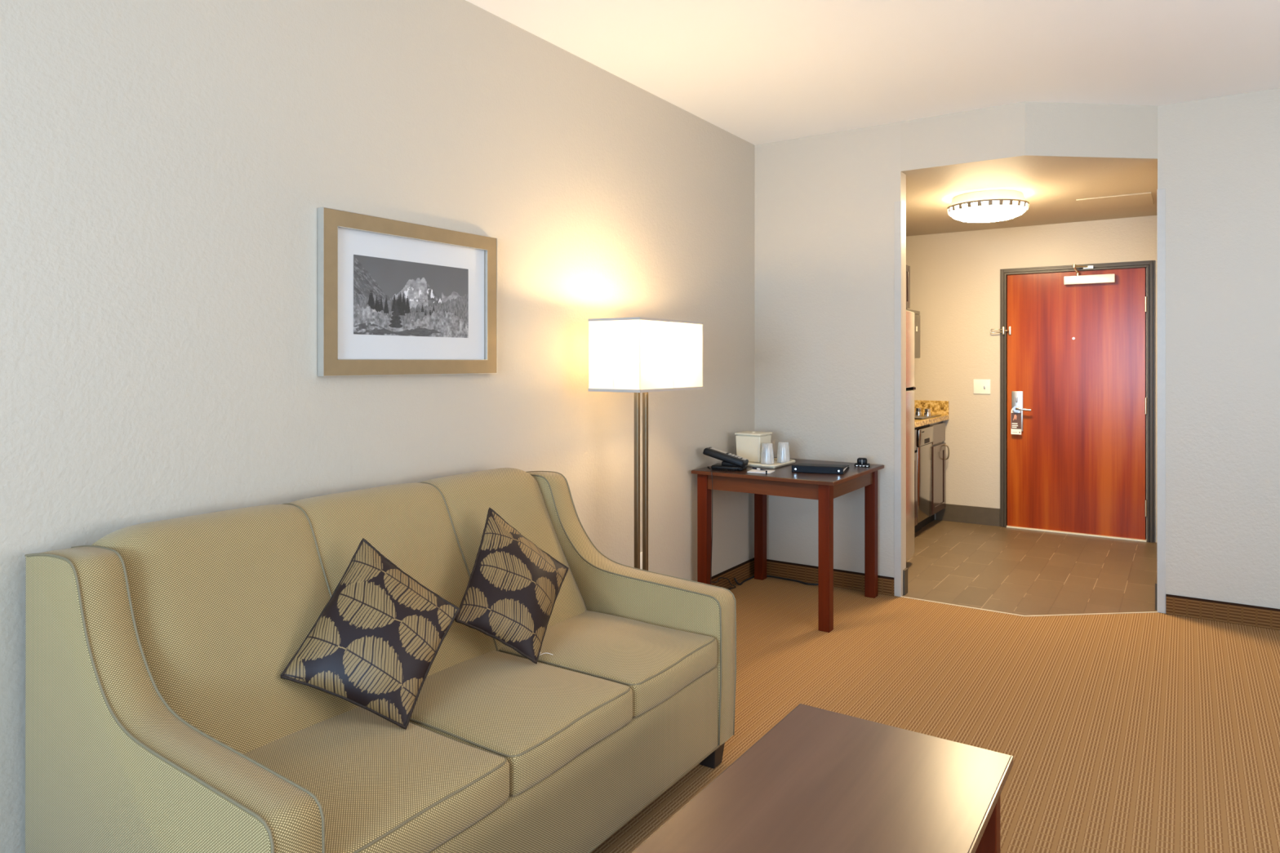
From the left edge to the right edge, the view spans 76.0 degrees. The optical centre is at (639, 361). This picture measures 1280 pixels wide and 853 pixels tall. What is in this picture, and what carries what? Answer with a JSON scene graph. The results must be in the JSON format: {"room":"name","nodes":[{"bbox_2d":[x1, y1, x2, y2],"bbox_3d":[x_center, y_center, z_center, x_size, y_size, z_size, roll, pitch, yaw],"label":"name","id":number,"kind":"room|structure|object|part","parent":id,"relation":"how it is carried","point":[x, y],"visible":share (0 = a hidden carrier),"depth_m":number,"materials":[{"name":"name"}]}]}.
{"room":"hotel room","nodes":[
{"label":"hotel room","id":0,"kind":"room"},
{"bbox_2d":[0,0,754,852],"bbox_3d":[-1.758,0.016,1.520,0.100,2.750,8.779,0,0,34],"label":"wall","id":1,"kind":"structure","parent":0,"point":[167,167],"depth_m":2.49,"materials":[{"name":"paint"}]},
{"bbox_2d":[317,206,497,376],"bbox_3d":[-0.779,-0.217,2.867,0.029,0.526,0.770,0,0,34],"label":"framed picture","id":2,"kind":"object","parent":1,"relation":"attached to","point":[395,297],"visible":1,"depth_m":2.81,"materials":[{"name":"beige wood"}]},
{"bbox_2d":[353,254,468,337],"bbox_3d":[-0.785,-0.218,2.862,0.001,0.258,0.509,0,0,34],"label":"print","id":3,"kind":"object","parent":2,"relation":"attached to","point":[392,297],"depth_m":2.84},
{"bbox_2d":[640,551,642,569],"bbox_3d":[0.019,1.003,4.086,0.009,0.115,0.076,0,0,34],"label":"wall outlet","id":4,"kind":"object","parent":1,"relation":"attached to","point":[641,553],"visible":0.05,"depth_m":4.06,"materials":[{"name":"white plastic"}]},
{"bbox_2d":[711,557,754,588],"bbox_3d":[-1.683,1.279,1.531,0.012,0.103,8.679,0,0,34],"label":"baseboard","id":5,"kind":"structure","parent":1,"relation":"attached to","point":[745,570],"depth_m":4.90,"materials":[{"name":"carpet"}]},
{"bbox_2d":[754,121,906,577],"bbox_3d":[1.085,0.016,4.963,1.009,2.750,0.104,0,0,34],"label":"wall","id":6,"kind":"structure","parent":0,"point":[824,203],"depth_m":4.86,"materials":[{"name":"paint"}]},
{"bbox_2d":[766,559,893,595],"bbox_3d":[1.083,1.279,4.894,0.863,0.103,0.012,0,0,34],"label":"baseboard","id":7,"kind":"structure","parent":6,"relation":"attached to","point":[853,580],"depth_m":4.85,"materials":[{"name":"carpet"}]},
{"bbox_2d":[893,200,902,596],"bbox_3d":[1.472,0.211,4.664,0.038,2.240,0.040,0,0,34],"label":"guard","id":8,"kind":"object","parent":6,"relation":"attached to","point":[898,206],"visible":1,"depth_m":4.65,"materials":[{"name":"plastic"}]},
{"bbox_2d":[902,568,907,595],"bbox_3d":[1.521,1.260,4.697,0.012,0.142,0.062,0,0,34],"label":"baseboard","id":9,"kind":"object","parent":6,"relation":"attached to","point":[905,571],"visible":1,"depth_m":4.68,"materials":[{"name":"tile"}]},
{"bbox_2d":[901,595,1157,616],"bbox_3d":[2.087,1.329,4.384,1.307,0.003,0.238,0,0,13],"label":"trim","id":10,"kind":"structure","parent":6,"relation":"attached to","point":[901,596],"depth_m":4.34,"materials":[{"name":"metal"}]},
{"bbox_2d":[466,0,1279,145],"bbox_3d":[0.604,-1.409,0.286,5.400,0.100,9.346,0,0,34],"label":"ceiling","id":11,"kind":"structure","parent":0,"point":[759,72],"depth_m":3.57,"materials":[{"name":"paint"}]},
{"bbox_2d":[591,519,1279,852],"bbox_3d":[1.155,1.361,1.111,5.200,0.060,11.130,0,0,34],"label":"floor","id":12,"kind":"structure","parent":0,"point":[1157,732],"depth_m":3.37,"materials":[{"name":"carpet"}]},
{"bbox_2d":[24,467,736,852],"bbox_3d":[-0.545,0.861,2.302,0.984,0.940,1.661,0,0,34],"label":"sofa","id":13,"kind":"object","parent":12,"relation":"on","point":[161,716],"visible":0.93,"depth_m":1.93,"materials":[{"name":"fabric"}]},
{"bbox_3d":[-0.980,0.833,1.654,0.979,0.819,0.100,0,0,34],"label":"arm","id":14,"kind":"part","parent":13,"relation":"part of"},
{"bbox_3d":[-0.751,0.761,2.435,0.488,0.741,1.453,0,0,34],"label":"backrest","id":15,"kind":"part","parent":13,"relation":"part of","materials":[{"name":"beige fabric"}]},
{"bbox_2d":[280,537,460,729],"bbox_3d":[-0.668,0.673,2.058,0.349,0.399,0.263,0,0,11],"label":"throw pillow","id":16,"kind":"object","parent":13,"relation":"on","point":[374,646],"visible":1,"depth_m":2.01,"materials":[{"name":"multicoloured fabric"}]},
{"bbox_2d":[244,706,509,852],"bbox_3d":[-0.639,0.922,1.780,0.557,0.124,0.476,0,0,34],"label":"seat cushion","id":17,"kind":"object","parent":13,"relation":"on","point":[380,785],"depth_m":1.74,"materials":[{"name":"beige fabric"}]},
{"bbox_2d":[454,507,568,663],"bbox_3d":[-0.376,0.668,2.479,0.244,0.409,0.397,0,0,7],"label":"throw pillow","id":18,"kind":"object","parent":13,"relation":"on","point":[513,587],"visible":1,"depth_m":2.42,"materials":[{"name":"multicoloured fabric"}]},
{"bbox_2d":[409,650,632,796],"bbox_3d":[-0.370,0.923,2.182,0.558,0.122,0.482,0,0,34],"label":"seat cushion","id":19,"kind":"object","parent":13,"relation":"on","point":[546,717],"depth_m":2.08,"materials":[{"name":"beige fabric"}]},
{"bbox_3d":[-0.546,1.111,2.298,0.953,0.260,1.451,0,0,34],"label":"rail","id":20,"kind":"part","parent":13,"relation":"part of","materials":[{"name":"beige fabric"}]},
{"bbox_2d":[500,610,717,717],"bbox_3d":[-0.103,0.922,2.582,0.559,0.125,0.475,0,0,34],"label":"seat cushion","id":21,"kind":"object","parent":13,"relation":"on","point":[662,657],"depth_m":2.50,"materials":[{"name":"beige fabric"}]},
{"bbox_3d":[-0.116,0.833,2.949,0.979,0.819,0.108,0,0,34],"label":"arm","id":22,"kind":"part","parent":13,"relation":"part of"},
{"bbox_2d":[588,316,702,570],"bbox_3d":[0.033,0.575,3.596,0.266,1.511,0.518,0,0,34],"label":"floor lamp","id":23,"kind":"object","parent":12,"relation":"on","point":[637,355],"visible":0.75,"depth_m":3.45,"materials":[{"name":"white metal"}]},
{"bbox_3d":[0.035,-0.028,3.595,0.260,0.305,0.516,0,0,34],"label":"lamp shade","id":24,"kind":"part","parent":23,"relation":"part of","materials":[{"name":"white fabric"}]},
{"bbox_2d":[711,577,736,590],"bbox_3d":[0.474,1.279,4.698,0.021,0.101,0.304,0,0,36],"label":"cord","id":25,"kind":"object","parent":12,"relation":"on","point":[719,577],"visible":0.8,"depth_m":4.73,"materials":[{"name":"black rubber"}]},
{"bbox_2d":[733,574,817,585],"bbox_3d":[0.851,1.305,4.962,0.590,0.053,0.244,0,0,1],"label":"power cable","id":26,"kind":"object","parent":12,"relation":"on","point":[772,576],"visible":0.75,"depth_m":4.96,"materials":[{"name":"black rubber"}]},
{"bbox_2d":[691,457,884,632],"bbox_3d":[0.832,0.958,4.543,0.798,0.745,0.806,0,0,34],"label":"desk","id":27,"kind":"object","parent":12,"relation":"on","point":[823,487],"visible":0.74,"depth_m":4.37,"materials":[{"name":"laminate"}]},
{"bbox_3d":[0.350,0.968,4.444,0.058,0.726,0.058,0,0,34],"label":"leg","id":28,"kind":"part","parent":27,"relation":"part of","materials":[{"name":"brown wood"}]},
{"bbox_2d":[702,447,748,584],"bbox_3d":[0.453,0.896,4.436,0.234,0.848,0.216,0,0,22],"label":"telephone","id":29,"kind":"object","parent":27,"relation":"on","point":[731,462],"visible":1,"depth_m":4.43,"materials":[{"name":"black plastic"}]},
{"bbox_3d":[0.383,0.948,4.419,0.025,0.742,0.139,0,0,7],"label":"line cord","id":30,"kind":"part","parent":29,"relation":"part of","materials":[{"name":"black plastic"}]},
{"bbox_3d":[0.434,0.490,4.518,0.087,0.027,0.042,0,0,22],"label":"label panel","id":31,"kind":"part","parent":29,"relation":"part of","materials":[{"name":"plastic"}]},
{"bbox_3d":[0.462,0.569,4.408,0.207,0.036,0.059,0,0,15],"label":"coiled cord","id":32,"kind":"part","parent":29,"relation":"part of","materials":[{"name":"black plastic"}]},
{"bbox_3d":[0.739,0.968,5.028,0.058,0.726,0.058,0,0,34],"label":"leg","id":33,"kind":"part","parent":27,"relation":"part of","materials":[{"name":"brown wood"}]},
{"bbox_2d":[746,469,774,473],"bbox_3d":[0.644,0.584,4.361,0.124,0.004,0.100,0,0,24],"label":"notepad","id":34,"kind":"object","parent":27,"relation":"on","point":[751,470],"visible":0.96,"depth_m":4.35,"materials":[{"name":"paper"}]},
{"bbox_2d":[746,457,795,468],"bbox_3d":[0.694,0.576,4.700,0.319,0.019,0.309,0,0,34],"label":"tray","id":35,"kind":"object","parent":27,"relation":"on","point":[775,464],"visible":0.41,"depth_m":4.57,"materials":[{"name":"beige plastic"}]},
{"bbox_2d":[734,431,772,462],"bbox_3d":[0.662,0.492,4.782,0.165,0.169,0.163,0,0,34],"label":"ice bucket","id":36,"kind":"object","parent":35,"relation":"on","point":[748,443],"visible":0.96,"depth_m":4.72,"materials":[{"name":"beige plastic"}]},
{"bbox_3d":[0.662,0.424,4.782,0.165,0.023,0.163,0,0,34],"label":"lid","id":37,"kind":"part","parent":36,"relation":"part of","materials":[{"name":"beige plastic"}]},
{"bbox_2d":[760,442,773,464],"bbox_3d":[0.721,0.519,4.642,0.080,0.116,0.080,0,0,34],"label":"plastic cup","id":38,"kind":"object","parent":35,"relation":"on","point":[766,455],"visible":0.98,"depth_m":4.61,"materials":[{"name":"plastic"}]},
{"bbox_2d":[776,441,790,462],"bbox_3d":[0.822,0.519,4.699,0.080,0.116,0.080,0,0,34],"label":"plastic cup","id":39,"kind":"object","parent":35,"relation":"on","point":[783,451],"visible":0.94,"depth_m":4.67,"materials":[{"name":"plastic"}]},
{"bbox_2d":[791,462,848,474],"bbox_3d":[0.980,0.567,4.439,0.268,0.038,0.304,0,0,20],"label":"binder","id":40,"kind":"object","parent":27,"relation":"on","point":[797,468],"visible":1,"depth_m":4.31,"materials":[{"name":"plastic"}]},
{"bbox_3d":[0.921,0.968,4.063,0.058,0.726,0.058,0,0,34],"label":"leg","id":41,"kind":"part","parent":27,"relation":"part of","materials":[{"name":"brown wood"}]},
{"bbox_2d":[854,457,870,466],"bbox_3d":[1.242,0.562,4.579,0.084,0.048,0.054,0,0,20],"label":"gadget","id":42,"kind":"object","parent":27,"relation":"on","point":[861,462],"visible":1,"depth_m":4.56,"materials":[{"name":"black plastic"}]},
{"bbox_3d":[1.311,0.968,4.647,0.058,0.726,0.058,0,0,34],"label":"leg","id":43,"kind":"part","parent":27,"relation":"part of","materials":[{"name":"brown wood"}]},
{"bbox_2d":[631,703,1013,852],"bbox_3d":[0.334,1.117,1.565,0.520,0.428,1.101,0,0,34],"label":"coffee table","id":44,"kind":"object","parent":12,"relation":"on","point":[820,780],"visible":1,"depth_m":1.71,"materials":[{"name":"laminate"}]},
{"bbox_3d":[0.789,1.127,1.866,0.050,0.408,0.050,0,0,34],"label":"leg","id":45,"kind":"part","parent":44,"relation":"part of","materials":[{"name":"brown wood"}]},
{"bbox_2d":[906,310,915,561],"bbox_3d":[1.343,0.503,5.327,0.775,1.655,0.695,0,0,34],"label":"refrigerator","id":46,"kind":"object","parent":12,"relation":"on","point":[910,388],"visible":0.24,"depth_m":5.26,"materials":[{"name":"plastic"}]},
{"bbox_3d":[1.605,0.723,5.156,0.116,1.075,0.690,0,0,34],"label":"fridge door","id":47,"kind":"part","parent":46,"relation":"part of","materials":[{"name":"metal"}]},
{"bbox_3d":[1.605,-0.079,5.156,0.116,0.490,0.690,0,0,34],"label":"freezer door","id":48,"kind":"part","parent":46,"relation":"part of","materials":[{"name":"metal"}]},
{"bbox_2d":[914,429,917,526],"bbox_3d":[1.654,0.908,5.973,0.611,0.846,0.715,0,0,34],"label":"base cabinet","id":49,"kind":"object","parent":12,"relation":"on","point":[915,430],"visible":0.12,"depth_m":6.09,"materials":[{"name":"brown wood"}]},
{"bbox_3d":[1.867,0.582,5.838,0.020,0.153,0.685,0,0,34],"label":"drawer","id":50,"kind":"part","parent":49,"relation":"part of","materials":[{"name":"brown wood"}]},
{"bbox_2d":[914,400,949,427],"bbox_3d":[1.892,0.405,6.346,0.593,0.155,1.598,0,0,34],"label":"countertop","id":51,"kind":"structure","parent":49,"relation":"on","point":[941,407],"depth_m":6.86,"materials":[{"name":"stone"}]},
{"bbox_2d":[914,408,941,419],"bbox_3d":[2.122,0.413,6.662,0.490,0.062,0.600,0,0,34],"label":"cooktop","id":52,"kind":"object","parent":51,"relation":"in","point":[917,415],"visible":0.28,"depth_m":6.66,"materials":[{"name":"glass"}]},
{"bbox_3d":[2.308,0.408,6.796,0.052,0.052,0.052,0,0,34],"label":"knob","id":53,"kind":"part","parent":52,"relation":"part of","materials":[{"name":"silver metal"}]},
{"bbox_3d":[2.343,0.408,6.677,0.052,0.052,0.052,0,0,34],"label":"knob","id":54,"kind":"part","parent":52,"relation":"part of","materials":[{"name":"silver metal"}]},
{"bbox_3d":[2.122,0.439,6.662,0.490,0.010,0.600,0,0,34],"label":"plate","id":55,"kind":"part","parent":52,"relation":"part of","materials":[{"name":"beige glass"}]},
{"bbox_2d":[914,424,933,533],"bbox_3d":[1.966,0.908,6.459,0.576,0.846,0.420,0,0,34],"label":"dishwasher","id":56,"kind":"object","parent":12,"relation":"on","point":[925,433],"visible":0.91,"depth_m":6.29,"materials":[{"name":"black metal"}]},
{"bbox_3d":[1.939,1.281,6.478,0.450,0.100,0.410,0,0,34],"label":"kick plate","id":57,"kind":"part","parent":56,"relation":"part of","materials":[{"name":"black rubber"}]},
{"bbox_3d":[2.186,0.926,6.313,0.022,0.570,0.410,0,0,34],"label":"door","id":58,"kind":"part","parent":56,"relation":"part of","materials":[{"name":"metal"}]},
{"bbox_3d":[2.191,0.571,6.310,0.034,0.130,0.410,0,0,34],"label":"control panel","id":59,"kind":"part","parent":56,"relation":"part of","materials":[{"name":"metal"}]},
{"bbox_2d":[921,421,949,527],"bbox_3d":[2.216,0.908,6.816,0.611,0.846,0.430,0,0,34],"label":"base cabinet","id":60,"kind":"object","parent":12,"relation":"on","point":[939,458],"visible":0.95,"depth_m":6.68,"materials":[{"name":"brown wood"}]},
{"bbox_3d":[2.428,0.582,6.678,0.020,0.153,0.405,0,0,34],"label":"drawer","id":61,"kind":"part","parent":60,"relation":"part of","materials":[{"name":"brown wood"}]},
{"bbox_3d":[2.427,0.946,6.678,0.018,0.540,0.405,0,0,34],"label":"door","id":62,"kind":"part","parent":60,"relation":"part of","materials":[{"name":"brown wood"}]},
{"bbox_3d":[2.437,0.946,6.672,0.006,0.540,0.405,0,0,34],"label":"door frame","id":63,"kind":"part","parent":60,"relation":"part of","materials":[{"name":"brown wood"}]},
{"bbox_3d":[2.541,0.751,6.791,0.042,0.130,0.010,0,0,34],"label":"handle","id":64,"kind":"part","parent":60,"relation":"part of","materials":[{"name":"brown metal"}]},
{"bbox_2d":[900,101,1157,235],"bbox_3d":[2.284,-1.219,5.574,2.127,0.281,2.451,0,0,34],"label":"ceiling","id":65,"kind":"structure","parent":0,"point":[1056,155],"depth_m":4.54,"materials":[{"name":"paint"}]},
{"bbox_2d":[946,190,1029,222],"bbox_3d":[2.267,-1.000,5.350,0.494,0.155,0.494,0,0,34],"label":"ceiling light","id":66,"kind":"object","parent":65,"relation":"attached to","point":[988,206],"visible":1,"depth_m":5.18,"materials":[{"name":"white glass"}]},
{"bbox_3d":[2.267,-0.965,5.350,0.480,0.085,0.480,0,0,34],"label":"lamp shade","id":67,"kind":"part","parent":66,"relation":"part of","materials":[{"name":"white glass"}]},
{"bbox_2d":[1075,191,1154,210],"bbox_3d":[3.195,-1.074,5.508,0.425,0.008,0.450,0,0,34],"label":"air vent","id":68,"kind":"object","parent":65,"relation":"attached to","point":[1142,198],"depth_m":5.46,"materials":[{"name":"metal"}]},
{"bbox_2d":[906,215,1156,542],"bbox_3d":[2.998,0.016,6.643,2.327,2.750,0.120,0,0,34],"label":"wall","id":69,"kind":"structure","parent":0,"point":[955,277],"depth_m":6.73,"materials":[{"name":"paint"}]},
{"bbox_2d":[914,400,948,414],"bbox_3d":[2.329,0.386,7.003,0.592,0.116,0.020,0,0,34],"label":"backsplash","id":70,"kind":"structure","parent":69,"relation":"attached to","point":[941,407],"depth_m":6.90,"materials":[{"name":"stone"}]},
{"bbox_2d":[935,503,999,526],"bbox_3d":[2.700,1.260,6.762,0.500,0.142,0.012,0,0,34],"label":"baseboard","id":71,"kind":"structure","parent":69,"relation":"attached to","point":[952,513],"depth_m":6.74,"materials":[{"name":"tile"}]},
{"bbox_2d":[973,379,990,394],"bbox_3d":[2.792,0.204,6.696,0.130,0.121,0.020,0,0,34],"label":"light switch","id":72,"kind":"object","parent":69,"relation":"attached to","point":[980,386],"visible":1,"depth_m":6.70,"materials":[{"name":"white plastic"}]},
{"bbox_2d":[990,326,1008,334],"bbox_3d":[2.893,-0.249,6.597,0.141,0.064,0.025,0,0,29],"label":"bar","id":73,"kind":"object","parent":69,"relation":"attached to","point":[1002,329],"visible":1,"depth_m":6.58,"materials":[{"name":"silver metal"}]},
{"bbox_2d":[1006,525,1146,542],"bbox_3d":[3.373,1.325,6.363,0.958,0.012,0.130,0,0,34],"label":"trim","id":74,"kind":"structure","parent":69,"relation":"attached to","point":[1007,526],"depth_m":6.29,"materials":[{"name":"metal"}]},
{"bbox_2d":[1007,264,1146,539],"bbox_3d":[3.328,0.290,6.293,0.958,2.058,0.175,0,0,34],"label":"door","id":75,"kind":"structure","parent":69,"relation":"in","point":[1076,340],"depth_m":6.31,"materials":[{"name":"brown wood"}]},
{"bbox_2d":[1010,408,1021,434],"bbox_3d":[2.995,0.469,6.526,0.076,0.219,0.002,0,0,34],"label":"hanger","id":76,"kind":"object","parent":75,"relation":"hanging from","point":[1015,418],"visible":1,"depth_m":6.53,"materials":[{"name":"paper"}]},
{"bbox_2d":[1011,413,1021,429],"bbox_3d":[2.994,0.472,6.526,0.074,0.128,0.001,0,0,34],"label":"print","id":77,"kind":"object","parent":76,"relation":"on","point":[1015,417],"depth_m":6.53},
{"bbox_3d":[3.014,0.396,6.548,0.084,0.320,0.012,0,0,34],"label":"lock plate","id":78,"kind":"part","parent":75,"relation":"part of","materials":[{"name":"metal"}]},
{"bbox_3d":[3.028,0.376,6.495,0.135,0.048,0.060,0,0,34],"label":"lever handle","id":79,"kind":"part","parent":75,"relation":"part of","materials":[{"name":"metal"}]},
{"bbox_3d":[3.367,-0.699,6.231,0.131,0.080,0.113,0,0,34],"label":"closer arm","id":80,"kind":"part","parent":75,"relation":"part of","materials":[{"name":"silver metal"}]},
{"bbox_2d":[1000,260,1155,542],"bbox_3d":[3.376,0.292,6.368,1.058,2.078,0.138,0,0,34],"label":"trim","id":81,"kind":"structure","parent":69,"relation":"attached to","point":[1149,264],"depth_m":6.12,"materials":[{"name":"paint"}]},
{"bbox_2d":[1157,102,1180,595],"bbox_3d":[3.340,0.016,5.150,0.100,2.750,1.984,0,0,34],"label":"wall","id":82,"kind":"structure","parent":0,"point":[1168,115],"depth_m":4.32,"materials":[{"name":"paint"}]},
{"bbox_2d":[1155,575,1156,610],"bbox_3d":[3.305,1.260,5.198,0.012,0.142,1.944,0,0,34],"label":"baseboard","id":83,"kind":"structure","parent":82,"relation":"attached to","point":[1156,575],"depth_m":4.39,"materials":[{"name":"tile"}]},
{"bbox_2d":[1156,188,1165,613],"bbox_3d":[2.772,0.207,4.359,0.038,2.247,0.040,0,0,34],"label":"guard","id":84,"kind":"object","parent":82,"relation":"attached to","point":[1161,193],"visible":1,"depth_m":4.34,"materials":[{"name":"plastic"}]},
{"bbox_2d":[1180,88,1279,608],"bbox_3d":[4.138,0.016,3.487,3.073,2.750,0.100,0,0,34],"label":"wall","id":85,"kind":"structure","parent":0,"point":[1230,144],"depth_m":4.18,"materials":[{"name":"paint"}]},
{"bbox_2d":[1165,594,1279,630],"bbox_3d":[4.039,1.279,3.485,3.035,0.103,0.012,0,0,34],"label":"baseboard","id":86,"kind":"structure","parent":85,"relation":"attached to","point":[1180,606],"depth_m":4.19,"materials":[{"name":"carpet"}]},
{"bbox_3d":[1.387,0.016,6.235,0.100,2.750,2.347,0,0,34],"label":"wall","id":87,"kind":"structure","parent":0,"visible":0},
{"bbox_2d":[906,264,910,308],"bbox_3d":[1.915,-0.622,6.626,0.322,0.375,0.750,0,0,34],"label":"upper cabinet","id":88,"kind":"object","parent":87,"relation":"attached to","point":[908,268],"visible":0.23,"depth_m":6.80,"materials":[{"name":"brown wood"}]},
{"bbox_3d":[2.141,-0.622,6.701,0.018,0.355,0.365,0,0,34],"label":"door","id":89,"kind":"part","parent":88,"relation":"part of","materials":[{"name":"brown wood"}]},
{"bbox_2d":[906,308,919,359],"bbox_3d":[1.953,-0.207,6.607,0.404,0.425,0.760,0,0,34],"label":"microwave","id":90,"kind":"object","parent":88,"relation":"attached to","point":[917,317],"visible":0.22,"depth_m":6.73,"materials":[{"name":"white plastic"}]},
{"bbox_3d":[2.258,-0.209,6.743,0.045,0.360,0.195,0,0,34],"label":"control panel","id":91,"kind":"part","parent":90,"relation":"part of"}
]}

